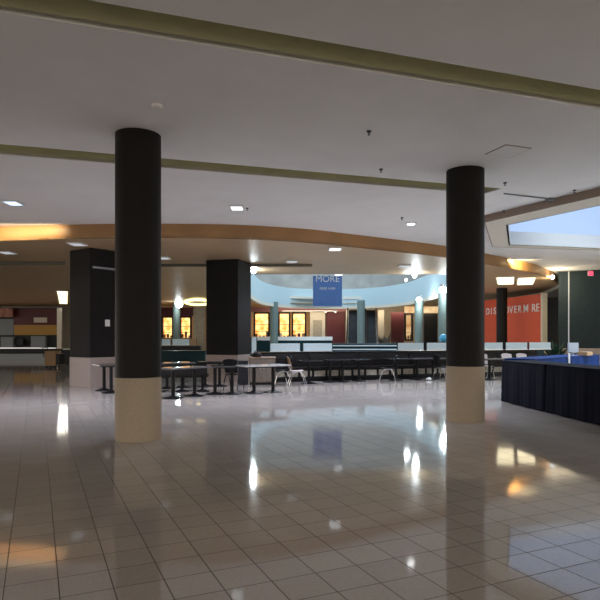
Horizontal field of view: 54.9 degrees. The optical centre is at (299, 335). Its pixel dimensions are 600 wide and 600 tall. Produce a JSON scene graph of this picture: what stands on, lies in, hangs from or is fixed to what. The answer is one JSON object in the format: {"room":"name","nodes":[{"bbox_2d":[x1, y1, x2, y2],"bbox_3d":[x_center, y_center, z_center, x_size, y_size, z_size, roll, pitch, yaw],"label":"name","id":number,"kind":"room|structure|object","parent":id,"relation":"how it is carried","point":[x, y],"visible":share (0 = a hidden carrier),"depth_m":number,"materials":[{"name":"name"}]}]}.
{"room":"eatery","nodes":[
{"label":"eatery","id":0,"kind":"room"},
{"bbox_2d":[0,304,437,349],"bbox_3d":[-7.000,-2.000,50.200,58.000,13.000,0.300,0,0,0],"label":"wall","id":1,"kind":"structure","parent":0,"point":[65,309],"depth_m":50.05,"materials":[{"name":"beige paint"}]},
{"bbox_2d":[0,236,555,305],"bbox_3d":[-7.371,-2.580,32.248,43.258,0.040,34.303,0,0,0],"label":"ceiling","id":2,"kind":"structure","parent":0,"point":[20,285],"depth_m":20.70,"materials":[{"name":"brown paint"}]},
{"bbox_2d":[0,262,66,264],"bbox_3d":[-10.275,-2.510,19.996,4.359,0.100,0.140,0,0,0],"label":"trim","id":3,"kind":"structure","parent":2,"relation":"attached to","point":[1,263],"depth_m":19.92,"materials":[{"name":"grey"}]},
{"bbox_2d":[56,290,68,303],"bbox_3d":[-15.991,-2.541,39.000,0.670,0.041,14.120,0,0,-22],"label":"ceiling light panel","id":4,"kind":"object","parent":2,"relation":"attached to","point":[62,295],"visible":1,"depth_m":37.03,"materials":[{"name":"beige paint"}]},
{"bbox_2d":[184,298,205,305],"bbox_3d":[-7.412,-2.453,42.000,2.000,0.205,6.600,0,0,-10],"label":"light","id":5,"kind":"object","parent":2,"relation":"attached to","point":[189,301],"visible":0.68,"depth_m":42.30,"materials":[{"name":"yellow"}]},
{"bbox_2d":[161,264,311,266],"bbox_3d":[-2.281,-2.515,20.600,5.417,0.090,0.100,0,0,0],"label":"trim","id":6,"kind":"structure","parent":2,"relation":"attached to","point":[162,265],"depth_m":20.55,"materials":[{"name":"brown"}]},
{"bbox_2d":[495,276,514,284],"bbox_3d":[9.457,-2.541,26.600,0.820,0.041,3.720,0,0,20],"label":"ceiling light panel","id":7,"kind":"object","parent":2,"relation":"attached to","point":[506,279],"visible":1,"depth_m":26.25,"materials":[{"name":"beige paint"}]},
{"bbox_2d":[516,277,536,284],"bbox_3d":[10.470,-2.541,26.800,0.820,0.041,3.720,0,0,20],"label":"ceiling light panel","id":8,"kind":"object","parent":2,"relation":"attached to","point":[520,280],"visible":1,"depth_m":26.36,"materials":[{"name":"beige paint"}]},
{"bbox_2d":[0,360,599,599],"bbox_3d":[-1.647,1.550,3.190,150.000,0.100,150.000,0,0,-25],"label":"floor","id":9,"kind":"structure","parent":0,"point":[351,490],"depth_m":5.54,"materials":[{"name":"tile"}]},
{"bbox_2d":[0,349,44,359],"bbox_3d":[-19.260,1.160,36.830,7.006,0.680,0.760,0,0,0],"label":"counter","id":10,"kind":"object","parent":9,"relation":"on","point":[5,354],"depth_m":36.50,"materials":[{"name":"grey plastic"}]},
{"bbox_2d":[0,308,56,348],"bbox_3d":[-24.766,-0.455,47.337,10.012,3.721,1.075,0,0,0],"label":"food stall","id":11,"kind":"object","parent":9,"relation":"on","point":[20,328],"visible":0.85,"depth_m":47.41,"materials":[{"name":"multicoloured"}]},
{"bbox_2d":[0,347,56,348],"bbox_3d":[-24.516,0.976,47.000,9.514,0.081,0.400,0,0,0],"label":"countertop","id":12,"kind":"structure","parent":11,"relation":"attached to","point":[0,347],"depth_m":46.85,"materials":[{"name":"silver metal"}]},
{"bbox_2d":[42,347,64,367],"bbox_3d":[-11.518,1.018,26.997,0.880,0.963,0.560,0,0,8],"label":"cart","id":13,"kind":"object","parent":9,"relation":"on","point":[53,357],"visible":1,"depth_m":26.76,"materials":[{"name":"wood"}]},
{"bbox_2d":[57,308,61,348],"bbox_3d":[-17.476,-0.267,42.000,0.291,3.535,0.200,0,0,0],"label":"wall post","id":14,"kind":"object","parent":9,"relation":"on","point":[59,310],"visible":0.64,"depth_m":41.90,"materials":[{"name":"beige paint"}]},
{"bbox_2d":[61,349,69,363],"bbox_3d":[-12.400,1.090,30.830,0.588,0.820,0.760,0,0,0],"label":"countertop","id":15,"kind":"structure","parent":9,"relation":"on","point":[66,352],"depth_m":30.50,"materials":[{"name":"black laminate"}]},
{"bbox_2d":[70,248,114,387],"bbox_3d":[-6.160,-0.528,17.440,1.096,4.057,1.062,0,0,37],"label":"square pillar","id":16,"kind":"structure","parent":9,"relation":"on","point":[92,270],"depth_m":17.04,"materials":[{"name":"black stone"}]},
{"bbox_2d":[92,363,114,393],"bbox_3d":[-5.198,1.130,15.601,0.620,0.740,1.270,0,0,-32],"label":"dining table","id":17,"kind":"object","parent":9,"relation":"on","point":[110,390],"visible":0.87,"depth_m":15.27,"materials":[{"name":"black metal"}]},
{"bbox_2d":[115,128,161,442],"bbox_3d":[-2.364,-0.715,8.450,0.660,4.429,0.660,0,0,0],"label":"round column","id":18,"kind":"structure","parent":9,"relation":"on","point":[138,379],"depth_m":8.16,"materials":[{"name":"black paint"}]},
{"bbox_2d":[173,302,179,338],"bbox_3d":[-9.401,-0.529,44.000,0.640,4.059,0.640,0,0,0],"label":"slim column","id":19,"kind":"structure","parent":9,"relation":"on","point":[176,311],"depth_m":43.75,"materials":[{"name":"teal paint"}]},
{"bbox_2d":[161,362,195,388],"bbox_3d":[-3.604,1.130,16.675,1.000,0.740,0.620,0,0,-39],"label":"dining table","id":20,"kind":"object","parent":9,"relation":"on","point":[166,386],"visible":0.73,"depth_m":16.52,"materials":[{"name":"black metal"}]},
{"bbox_2d":[161,338,197,344],"bbox_3d":[-9.709,0.840,46.280,2.925,1.320,0.660,0,0,0],"label":"countertop","id":21,"kind":"structure","parent":9,"relation":"on","point":[193,341],"depth_m":46.00,"materials":[{"name":"brown wood"}]},
{"bbox_2d":[161,345,201,349],"bbox_3d":[-6.228,0.990,30.230,2.136,1.020,0.560,0,0,0],"label":"countertop","id":22,"kind":"structure","parent":9,"relation":"on","point":[163,347],"depth_m":30.00,"materials":[{"name":"black laminate"}]},
{"bbox_2d":[172,339,189,345],"bbox_3d":[-6.156,0.329,29.900,0.931,0.350,0.050,0,0,0],"label":"screen panel","id":23,"kind":"object","parent":22,"relation":"on","point":[174,341],"visible":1,"depth_m":29.89,"materials":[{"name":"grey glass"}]},
{"bbox_2d":[161,350,205,365],"bbox_3d":[-4.981,1.060,24.880,1.967,0.880,0.860,0,0,0],"label":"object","id":24,"kind":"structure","parent":9,"relation":"on","point":[166,355],"depth_m":24.50,"materials":[{"name":"teal laminate"}]},
{"bbox_2d":[161,366,209,391],"bbox_3d":[-3.244,1.145,15.591,1.609,0.710,0.440,0,0,-3],"label":"bench","id":25,"kind":"object","parent":9,"relation":"on","point":[201,373],"visible":0.53,"depth_m":15.40,"materials":[{"name":"black plastic"}]},
{"bbox_2d":[161,366,209,398],"bbox_3d":[-2.848,1.130,14.183,0.620,0.740,1.159,0,0,38],"label":"dining table","id":26,"kind":"object","parent":9,"relation":"on","point":[178,368],"visible":0.94,"depth_m":13.95,"materials":[{"name":"black metal"}]},
{"bbox_2d":[193,308,204,349],"bbox_3d":[-8.437,-0.422,48.400,0.963,3.845,0.200,0,0,0],"label":"stone panel","id":27,"kind":"object","parent":9,"relation":"on","point":[198,313],"visible":0.64,"depth_m":48.30,"materials":[{"name":"beige stone"}]},
{"bbox_2d":[161,307,192,315],"bbox_3d":[-10.447,-2.039,48.600,2.985,0.715,0.200,0,0,0],"label":"fascia","id":28,"kind":"object","parent":27,"relation":"attached to","point":[165,311],"visible":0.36,"depth_m":48.50,"materials":[{"name":"red paint"}]},
{"bbox_2d":[161,316,172,337],"bbox_3d":[-11.120,-0.694,48.638,1.023,1.948,0.375,0,0,0],"label":"shop window","id":29,"kind":"structure","parent":28,"relation":"attached to","point":[166,321],"depth_m":48.66,"materials":[{"name":"yellow glass"}]},
{"bbox_2d":[180,316,191,337],"bbox_3d":[-9.607,-0.694,48.638,1.023,1.948,0.375,0,0,0],"label":"shop window","id":30,"kind":"structure","parent":28,"relation":"attached to","point":[185,321],"depth_m":48.66,"materials":[{"name":"yellow glass"}]},
{"bbox_2d":[196,361,226,386],"bbox_3d":[-2.617,1.130,17.237,0.912,0.740,0.620,0,0,0],"label":"dining table","id":31,"kind":"object","parent":9,"relation":"on","point":[204,363],"visible":0.73,"depth_m":17.19,"materials":[{"name":"black metal"}]},
{"bbox_2d":[206,365,240,394],"bbox_3d":[-1.973,1.130,14.910,0.915,0.740,0.580,0,0,-10],"label":"dining table","id":32,"kind":"object","parent":9,"relation":"on","point":[215,367],"visible":1,"depth_m":14.84,"materials":[{"name":"black metal"}]},
{"bbox_2d":[206,259,250,380],"bbox_3d":[-2.445,-0.528,19.900,1.172,4.057,1.172,0,0,17],"label":"square pillar","id":33,"kind":"structure","parent":9,"relation":"on","point":[228,281],"depth_m":19.39,"materials":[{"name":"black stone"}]},
{"bbox_2d":[223,359,243,390],"bbox_3d":[-1.830,1.056,15.896,0.427,0.872,0.612,0,0,15],"label":"cafe chair","id":34,"kind":"object","parent":9,"relation":"on","point":[226,361],"visible":0.85,"depth_m":15.68,"materials":[{"name":"black metal"}]},
{"bbox_2d":[238,361,247,384],"bbox_3d":[-1.765,1.135,17.950,0.330,0.730,0.430,0,0,-4],"label":"waste bin","id":35,"kind":"object","parent":9,"relation":"on","point":[244,371],"visible":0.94,"depth_m":17.75,"materials":[{"name":"black plastic"}]},
{"bbox_2d":[248,357,275,384],"bbox_3d":[-1.182,1.075,17.944,0.840,0.850,0.552,0,0,-6],"label":"base cabinet","id":36,"kind":"object","parent":9,"relation":"on","point":[263,375],"visible":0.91,"depth_m":17.69,"materials":[{"name":"brown laminate"}]},
{"bbox_2d":[236,364,290,393],"bbox_3d":[-0.962,1.130,15.265,1.320,0.740,0.660,0,0,-29],"label":"dining table","id":37,"kind":"object","parent":9,"relation":"on","point":[253,366],"visible":0.96,"depth_m":15.11,"materials":[{"name":"black metal"}]},
{"bbox_2d":[270,302,277,342],"bbox_3d":[-1.916,-0.499,42.600,0.680,3.999,0.680,0,0,0],"label":"slim column","id":38,"kind":"structure","parent":9,"relation":"on","point":[274,309],"depth_m":42.32,"materials":[{"name":"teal paint"}]},
{"bbox_2d":[275,356,291,382],"bbox_3d":[-0.569,1.056,17.901,0.612,0.872,0.427,0,0,-20],"label":"cafe chair","id":39,"kind":"object","parent":9,"relation":"on","point":[290,357],"visible":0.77,"depth_m":17.89,"materials":[{"name":"black metal"}]},
{"bbox_2d":[260,352,313,381],"bbox_3d":[-0.542,1.015,19.082,1.890,0.970,0.640,0,0,-19],"label":"bench","id":40,"kind":"object","parent":9,"relation":"on","point":[281,357],"visible":0.42,"depth_m":19.12,"materials":[{"name":"black leather"}]},
{"bbox_2d":[251,337,256,353],"bbox_3d":[-1.515,0.320,18.996,0.209,0.550,0.050,0,0,-18],"label":"screen panel","id":41,"kind":"object","parent":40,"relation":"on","point":[253,340],"visible":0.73,"depth_m":18.98,"materials":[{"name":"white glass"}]},
{"bbox_2d":[269,343,300,351],"bbox_3d":[-0.497,0.398,19.334,1.083,0.310,0.050,0,0,-18],"label":"screen panel","id":42,"kind":"object","parent":40,"relation":"on","point":[273,347],"visible":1,"depth_m":19.32,"materials":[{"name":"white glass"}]},
{"bbox_2d":[253,337,331,351],"bbox_3d":[-0.592,0.775,45.930,6.292,1.450,0.760,0,0,0],"label":"countertop","id":43,"kind":"structure","parent":9,"relation":"on","point":[262,342],"depth_m":45.60,"materials":[{"name":"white laminate"}]},
{"bbox_2d":[286,356,306,385],"bbox_3d":[-0.110,1.056,17.599,0.612,0.872,0.427,0,0,-8],"label":"cafe chair","id":44,"kind":"object","parent":9,"relation":"on","point":[288,358],"visible":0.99,"depth_m":17.44,"materials":[{"name":"grey metal"}]},
{"bbox_2d":[295,360,322,383],"bbox_3d":[0.283,1.130,18.154,0.720,0.740,0.620,0,0,-19],"label":"dining table","id":45,"kind":"object","parent":9,"relation":"on","point":[301,361],"visible":0.96,"depth_m":17.97,"materials":[{"name":"black metal"}]},
{"bbox_2d":[326,312,344,342],"bbox_3d":[3.006,-0.259,48.600,1.556,3.518,0.200,0,0,0],"label":"display board","id":46,"kind":"object","parent":9,"relation":"on","point":[335,322],"visible":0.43,"depth_m":48.50,"materials":[{"name":"red paint"}]},
{"bbox_2d":[251,307,345,311],"bbox_3d":[-0.126,-2.228,48.600,7.988,0.387,0.300,0,0,0],"label":"fascia","id":47,"kind":"object","parent":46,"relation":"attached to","point":[253,309],"visible":0.57,"depth_m":48.45,"materials":[{"name":"red"}]},
{"bbox_2d":[254,312,269,336],"bbox_3d":[-3.216,-0.862,48.638,1.359,2.284,0.375,0,0,0],"label":"shop window","id":48,"kind":"structure","parent":47,"relation":"attached to","point":[261,319],"depth_m":48.77,"materials":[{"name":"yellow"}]},
{"bbox_2d":[278,312,289,336],"bbox_3d":[-1.324,-0.862,48.638,1.023,2.284,0.375,0,0,0],"label":"shop window","id":49,"kind":"structure","parent":47,"relation":"attached to","point":[283,317],"depth_m":48.77,"materials":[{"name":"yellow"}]},
{"bbox_2d":[292,312,305,336],"bbox_3d":[-0.084,-0.862,48.638,1.233,2.284,0.375,0,0,0],"label":"shop window","id":50,"kind":"structure","parent":47,"relation":"attached to","point":[298,318],"depth_m":48.77,"materials":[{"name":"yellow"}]},
{"bbox_2d":[310,312,324,336],"bbox_3d":[1.472,-0.841,48.580,1.261,2.354,0.240,0,0,0],"label":"sign panel","id":51,"kind":"object","parent":47,"relation":"attached to","point":[317,319],"visible":0.75,"depth_m":48.50,"materials":[{"name":"paint"}]},
{"bbox_2d":[313,320,321,336],"bbox_3d":[1.471,-0.641,48.480,0.750,1.400,0.040,0,0,0],"label":"poster","id":52,"kind":"object","parent":51,"relation":"attached to","point":[317,324],"depth_m":48.46,"materials":[{"name":"beige paper"}]},
{"bbox_2d":[322,359,350,382],"bbox_3d":[1.183,1.130,18.846,0.922,0.740,0.620,0,0,-19],"label":"dining table","id":53,"kind":"object","parent":9,"relation":"on","point":[342,361],"visible":0.98,"depth_m":18.73,"materials":[{"name":"black metal"}]},
{"bbox_2d":[308,351,365,380],"bbox_3d":[1.256,1.015,19.698,1.890,0.970,0.640,0,0,-19],"label":"bench","id":54,"kind":"object","parent":9,"relation":"on","point":[321,369],"visible":0.88,"depth_m":19.63,"materials":[{"name":"black laminate"}]},
{"bbox_2d":[302,343,332,351],"bbox_3d":[0.601,0.398,19.700,1.089,0.310,0.050,0,0,-18],"label":"screen panel","id":55,"kind":"object","parent":54,"relation":"on","point":[306,347],"visible":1,"depth_m":19.68,"materials":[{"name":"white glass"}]},
{"bbox_2d":[346,308,356,342],"bbox_3d":[4.053,-0.762,44.350,0.940,4.541,4.728,0,0,6],"label":"elevator","id":56,"kind":"object","parent":9,"relation":"on","point":[351,331],"visible":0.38,"depth_m":44.75,"materials":[{"name":"grey metal"}]},
{"bbox_2d":[357,300,364,342],"bbox_3d":[4.285,-0.499,40.600,0.620,3.999,0.620,0,0,0],"label":"slim column","id":57,"kind":"structure","parent":9,"relation":"on","point":[360,303],"depth_m":40.37,"materials":[{"name":"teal paint"}]},
{"bbox_2d":[351,358,370,381],"bbox_3d":[1.956,1.130,19.164,0.600,0.740,0.620,0,0,-19],"label":"dining table","id":58,"kind":"object","parent":9,"relation":"on","point":[361,359],"visible":0.94,"depth_m":19.05,"materials":[{"name":"black metal"}]},
{"bbox_2d":[333,343,396,350],"bbox_3d":[2.600,0.900,23.630,2.761,1.200,0.760,0,0,0],"label":"countertop","id":59,"kind":"structure","parent":9,"relation":"on","point":[336,346],"depth_m":23.30,"materials":[{"name":"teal laminate"}]},
{"bbox_2d":[378,332,396,342],"bbox_3d":[6.510,0.564,45.013,2.514,1.872,2.120,0,0,-32],"label":"potted plant","id":60,"kind":"object","parent":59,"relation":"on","point":[384,340],"visible":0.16,"depth_m":44.90,"materials":[{"name":"brown plant"}]},
{"bbox_2d":[365,308,377,342],"bbox_3d":[5.454,-0.762,44.350,0.940,4.541,4.728,0,0,6],"label":"elevator","id":61,"kind":"object","parent":9,"relation":"on","point":[371,332],"visible":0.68,"depth_m":44.73,"materials":[{"name":"grey metal"}]},
{"bbox_2d":[378,310,383,339],"bbox_3d":[6.755,-0.334,48.200,0.500,3.668,0.200,0,0,0],"label":"post","id":62,"kind":"object","parent":9,"relation":"on","point":[380,312],"visible":0.57,"depth_m":48.10,"materials":[{"name":"beige paint"}]},
{"bbox_2d":[359,351,414,379],"bbox_3d":[3.053,1.015,20.313,1.890,0.970,0.640,0,0,-19],"label":"bench","id":63,"kind":"object","parent":9,"relation":"on","point":[373,369],"visible":0.84,"depth_m":20.25,"materials":[{"name":"black leather"}]},
{"bbox_2d":[382,358,409,380],"bbox_3d":[3.259,1.130,19.620,0.720,0.740,0.620,0,0,-19],"label":"dining table","id":64,"kind":"object","parent":9,"relation":"on","point":[389,359],"visible":0.88,"depth_m":19.52,"materials":[{"name":"black metal"}]},
{"bbox_2d":[391,312,403,342],"bbox_3d":[8.009,-0.238,47.600,1.029,3.476,0.200,0,0,0],"label":"display board","id":65,"kind":"object","parent":9,"relation":"on","point":[397,318],"visible":0.64,"depth_m":47.50,"materials":[{"name":"red paint"}]},
{"bbox_2d":[415,300,422,342],"bbox_3d":[7.103,-0.320,34.500,0.600,3.639,0.600,0,0,0],"label":"slim column","id":66,"kind":"structure","parent":9,"relation":"on","point":[418,305],"depth_m":34.28,"materials":[{"name":"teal paint"}]},
{"bbox_2d":[407,350,445,377],"bbox_3d":[4.851,1.015,20.928,1.890,0.970,0.640,0,0,-19],"label":"bench","id":67,"kind":"object","parent":9,"relation":"on","point":[424,366],"visible":0.52,"depth_m":20.79,"materials":[{"name":"black laminate"}]},
{"bbox_2d":[397,343,423,350],"bbox_3d":[3.986,0.398,20.828,1.096,0.310,0.050,0,0,-18],"label":"screen panel","id":68,"kind":"object","parent":67,"relation":"on","point":[400,346],"visible":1,"depth_m":20.81,"materials":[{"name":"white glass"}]},
{"bbox_2d":[426,343,445,350],"bbox_3d":[5.001,0.398,21.167,0.880,0.310,0.050,0,0,-19],"label":"screen panel","id":69,"kind":"object","parent":67,"relation":"on","point":[429,346],"visible":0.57,"depth_m":21.14,"materials":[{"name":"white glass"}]},
{"bbox_2d":[408,357,445,379],"bbox_3d":[4.335,1.130,20.041,1.300,0.740,0.620,0,0,-19],"label":"dining table","id":70,"kind":"object","parent":9,"relation":"on","point":[428,358],"visible":0.73,"depth_m":19.89,"materials":[{"name":"black metal"}]},
{"bbox_2d":[424,314,436,349],"bbox_3d":[10.973,-0.175,48.600,1.093,3.350,0.200,0,0,0],"label":"shop doorway","id":71,"kind":"structure","parent":9,"relation":"on","point":[430,320],"depth_m":48.50,"materials":[{"name":"black laminate"}]},
{"bbox_2d":[404,306,437,312],"bbox_3d":[10.530,-2.198,48.400,3.559,0.544,0.200,0,0,0],"label":"shop sign","id":72,"kind":"object","parent":71,"relation":"attached to","point":[407,309],"visible":0.64,"depth_m":48.30,"materials":[{"name":"brown"}]},
{"bbox_2d":[404,313,412,340],"bbox_3d":[9.123,-0.757,48.638,0.729,2.326,0.375,0,0,0],"label":"shop window","id":73,"kind":"structure","parent":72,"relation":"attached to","point":[408,317],"depth_m":48.45,"materials":[{"name":"brown"}]},
{"bbox_2d":[432,354,445,379],"bbox_3d":[4.812,1.056,19.599,0.612,0.872,0.427,0,0,-20],"label":"cafe chair","id":74,"kind":"object","parent":9,"relation":"on","point":[436,358],"visible":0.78,"depth_m":19.46,"materials":[{"name":"black plastic"}]},
{"bbox_2d":[438,294,445,341],"bbox_3d":[7.200,-0.299,29.000,0.600,3.599,0.600,0,0,0],"label":"slim column","id":75,"kind":"structure","parent":9,"relation":"on","point":[441,297],"depth_m":28.79,"materials":[{"name":"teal paint"}]},
{"bbox_2d":[446,165,484,422],"bbox_3d":[2.930,-0.715,10.250,0.664,4.429,0.664,0,0,0],"label":"round column","id":76,"kind":"structure","parent":9,"relation":"on","point":[465,185],"depth_m":9.96,"materials":[{"name":"black paint"}]},
{"bbox_2d":[485,350,501,376],"bbox_3d":[6.648,1.015,21.544,1.890,0.970,0.640,0,0,-19],"label":"bench","id":77,"kind":"object","parent":9,"relation":"on","point":[497,367],"visible":0.27,"depth_m":21.55,"materials":[{"name":"black laminate"}]},
{"bbox_2d":[485,342,502,349],"bbox_3d":[7.331,0.398,21.947,0.902,0.310,0.050,0,0,-19],"label":"screen panel","id":78,"kind":"object","parent":77,"relation":"on","point":[488,346],"visible":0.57,"depth_m":21.95,"materials":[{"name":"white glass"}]},
{"bbox_2d":[485,358,504,379],"bbox_3d":[6.487,1.130,19.786,1.100,0.740,0.620,0,0,-19],"label":"dining table","id":79,"kind":"object","parent":9,"relation":"on","point":[486,359],"visible":0.67,"depth_m":19.71,"materials":[{"name":"black metal"}]},
{"bbox_2d":[496,288,506,349],"bbox_3d":[10.823,-0.529,31.000,0.640,4.059,0.640,0,0,0],"label":"slim column","id":80,"kind":"structure","parent":9,"relation":"on","point":[501,293],"depth_m":30.77,"materials":[{"name":"grey paint"}]},
{"bbox_2d":[495,350,536,362],"bbox_3d":[8.446,1.015,22.159,1.890,0.970,0.640,0,0,-19],"label":"bench","id":81,"kind":"object","parent":9,"relation":"on","point":[529,353],"visible":0.21,"depth_m":22.29,"materials":[{"name":"black laminate"}]},
{"bbox_2d":[505,342,527,349],"bbox_3d":[8.341,0.398,22.285,1.046,0.310,0.050,0,0,-19],"label":"screen panel","id":82,"kind":"object","parent":81,"relation":"on","point":[508,345],"visible":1,"depth_m":22.27,"materials":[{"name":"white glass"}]},
{"bbox_2d":[528,342,550,349],"bbox_3d":[9.393,0.398,22.637,1.080,0.310,0.050,0,0,-19],"label":"screen panel","id":83,"kind":"object","parent":81,"relation":"on","point":[531,345],"visible":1,"depth_m":22.60,"materials":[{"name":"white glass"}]},
{"bbox_2d":[504,356,567,362],"bbox_3d":[5.950,1.017,14.424,0.788,0.966,2.343,0,0,44],"label":"table","id":84,"kind":"object","parent":9,"relation":"on","point":[563,359],"visible":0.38,"depth_m":14.36,"materials":[{"name":"blue fabric"}]},
{"bbox_2d":[501,360,572,411],"bbox_3d":[5.058,1.027,12.290,0.789,0.946,1.869,0,0,-6],"label":"table","id":85,"kind":"object","parent":9,"relation":"on","point":[523,382],"visible":0.62,"depth_m":12.10,"materials":[{"name":"black fabric"}]},
{"bbox_2d":[541,293,546,353],"bbox_3d":[12.411,-0.344,29.400,0.254,3.687,0.200,0,0,0],"label":"post","id":86,"kind":"object","parent":9,"relation":"on","point":[543,295],"visible":0.64,"depth_m":29.30,"materials":[{"name":"beige paint"}]},
{"bbox_2d":[547,297,557,354],"bbox_3d":[13.362,-2.240,29.870,1.450,8.140,0.460,0,0,0],"label":"shop","id":87,"kind":"object","parent":9,"relation":"on","point":[552,302],"visible":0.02,"depth_m":29.90,"materials":[{"name":"black laminate"}]},
{"bbox_2d":[543,341,575,355],"bbox_3d":[10.970,0.823,24.614,1.760,1.354,1.690,0,0,-40],"label":"potted plant","id":88,"kind":"object","parent":9,"relation":"on","point":[555,350],"visible":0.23,"depth_m":24.40,"materials":[{"name":"green plant"}]},
{"bbox_2d":[546,364,599,424],"bbox_3d":[5.271,1.027,10.425,0.789,0.946,1.836,0,0,-7],"label":"table","id":89,"kind":"object","parent":9,"relation":"on","point":[572,390],"visible":1,"depth_m":10.38,"materials":[{"name":"black fabric"}]},
{"bbox_2d":[548,354,599,365],"bbox_3d":[7.575,1.017,16.085,2.236,0.966,0.790,0,0,-45],"label":"table","id":90,"kind":"object","parent":9,"relation":"on","point":[594,359],"visible":0.27,"depth_m":15.83,"materials":[{"name":"blue fabric"}]},
{"bbox_2d":[567,343,578,355],"bbox_3d":[7.368,0.358,15.600,0.360,0.350,0.140,0,0,-20],"label":"monitor","id":91,"kind":"object","parent":90,"relation":"on","point":[571,347],"visible":0.98,"depth_m":15.57,"materials":[{"name":"grey plastic"}]},
{"bbox_2d":[558,270,599,358],"bbox_3d":[12.863,-0.713,26.596,1.790,4.425,1.650,0,0,25],"label":"square pillar","id":92,"kind":"structure","parent":9,"relation":"on","point":[578,292],"depth_m":25.88,"materials":[{"name":"paint"}]},
{"bbox_2d":[0,0,599,298],"bbox_3d":[-7.000,-2.960,21.500,54.000,0.060,61.000,0,0,0],"label":"ceiling","id":93,"kind":"structure","parent":0,"point":[65,84],"depth_m":7.65,"materials":[{"name":"paint"}]},
{"bbox_2d":[1,200,24,205],"bbox_3d":[-6.276,-2.909,12.638,0.320,0.036,0.420,0,0,0],"label":"recessed light","id":94,"kind":"object","parent":93,"relation":"in","point":[9,202],"visible":1,"depth_m":12.61,"materials":[{"name":"white paint"}]},
{"bbox_2d":[0,222,60,223],"bbox_3d":[-7.458,-2.905,14.816,2.664,0.050,0.050,0,0,0],"label":"trim","id":95,"kind":"structure","parent":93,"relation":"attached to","point":[0,222],"depth_m":14.79,"materials":[{"name":"paint"}]},
{"bbox_2d":[0,144,498,191],"bbox_3d":[-4.282,-3.115,9.168,17.221,0.330,0.694,0,0,-17],"label":"trim","id":96,"kind":"structure","parent":93,"relation":"attached to","point":[3,147],"depth_m":10.40,"materials":[{"name":"paint"}]},
{"bbox_2d":[0,0,599,106],"bbox_3d":[1.641,-3.115,6.463,17.386,0.330,0.515,0,0,-19],"label":"ceiling beam","id":97,"kind":"structure","parent":93,"relation":"attached to","point":[87,10],"depth_m":6.12,"materials":[{"name":"paint"}]},
{"bbox_2d":[312,275,342,306],"bbox_3d":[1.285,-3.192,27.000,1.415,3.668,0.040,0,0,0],"label":"hanging banner","id":98,"kind":"object","parent":93,"relation":"hanging from","point":[327,289],"visible":0.95,"depth_m":26.99,"materials":[{"name":"blue fabric"}]},
{"bbox_2d":[486,144,531,157],"bbox_3d":[3.294,-2.924,9.154,0.500,0.012,0.500,0,0,-20],"label":"access panel","id":99,"kind":"object","parent":93,"relation":"attached to","point":[506,150],"visible":1,"depth_m":9.12,"materials":[{"name":"paint"}]},
{"bbox_2d":[504,193,554,201],"bbox_3d":[4.788,-2.900,12.083,1.307,0.060,0.120,0,0,-22],"label":"conduit","id":100,"kind":"object","parent":93,"relation":"attached to","point":[549,199],"visible":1,"depth_m":12.14,"materials":[{"name":"grey metal"}]},
{"bbox_2d":[485,187,599,250],"bbox_3d":[10.100,-2.842,13.968,10.984,0.174,9.447,0,0,-12],"label":"trim","id":101,"kind":"structure","parent":93,"relation":"attached to","point":[592,193],"depth_m":12.60,"materials":[{"name":"beige paint"}]},
{"bbox_2d":[485,196,599,249],"bbox_3d":[10.103,-2.772,13.971,10.931,0.025,9.393,0,0,-12],"label":"trim","id":102,"kind":"structure","parent":101,"relation":"attached to","point":[497,229],"depth_m":13.93,"materials":[{"name":"beige paint"}]},
{"bbox_2d":[506,206,599,248],"bbox_3d":[10.116,-2.965,14.263,9.651,0.410,8.100,0,0,-13],"label":"trim","id":103,"kind":"structure","parent":102,"relation":"attached to","point":[523,238],"depth_m":17.83,"materials":[{"name":"grey"}]},
{"bbox_2d":[510,206,599,234],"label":"window","id":104,"kind":"structure","parent":103,"relation":"attached to","point":[586,221],"depth_m":17.96,"materials":[{"name":"grey"}]},
{"bbox_2d":[290,296,361,297],"bbox_3d":[2.400,-3.040,36.700,23.400,0.080,25.400,0,0,0],"label":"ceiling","id":105,"kind":"structure","parent":0,"point":[290,296],"depth_m":45.11,"materials":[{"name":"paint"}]},
{"bbox_2d":[251,274,445,305],"bbox_3d":[2.510,-3.040,36.309,10.886,1.360,19.682,0,0,0],"label":"wall","id":106,"kind":"structure","parent":105,"relation":"attached to","point":[426,286],"depth_m":42.27,"materials":[{"name":"blue paint"}]},
{"bbox_2d":[0,224,556,303],"bbox_3d":[-7.371,-2.743,32.248,43.258,0.374,34.303,0,0,0],"label":"trim","id":107,"kind":"structure","parent":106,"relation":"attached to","point":[79,230],"depth_m":15.47,"materials":[{"name":"brown paint"}]},
{"bbox_2d":[251,293,445,308],"bbox_3d":[2.510,-2.260,36.317,10.926,0.200,19.706,0,0,0],"label":"trim","id":108,"kind":"structure","parent":106,"relation":"attached to","point":[434,297],"depth_m":43.30,"materials":[{"name":"beige paint"}]},
{"bbox_2d":[491,284,557,299],"bbox_3d":[13.540,-2.510,34.883,1.689,0.209,14.276,0,0,2],"label":"trim","id":109,"kind":"structure","parent":106,"relation":"attached to","point":[555,288],"depth_m":31.94,"materials":[{"name":"beige paint"}]},
{"bbox_2d":[254,274,428,288],"bbox_3d":[2.400,-6.000,49.600,24.000,6.000,0.300,0,0,0],"label":"ceiling","id":110,"kind":"structure","parent":0,"point":[302,281],"depth_m":49.46,"materials":[{"name":"white paint"}]},
{"bbox_2d":[485,294,540,349],"bbox_3d":[12.025,-0.350,33.300,0.150,3.700,6.757,0,0,-12],"label":"wall","id":111,"kind":"structure","parent":0,"point":[522,326],"depth_m":32.13,"materials":[{"name":"orange paint"}]},
{"bbox_2d":[486,303,539,314],"bbox_3d":[12.009,-1.505,32.939,0.033,0.421,5.255,0,0,-12],"label":"sign lettering","id":112,"kind":"object","parent":111,"relation":"attached to","point":[525,308],"depth_m":32.08,"materials":[{"name":"beige"}]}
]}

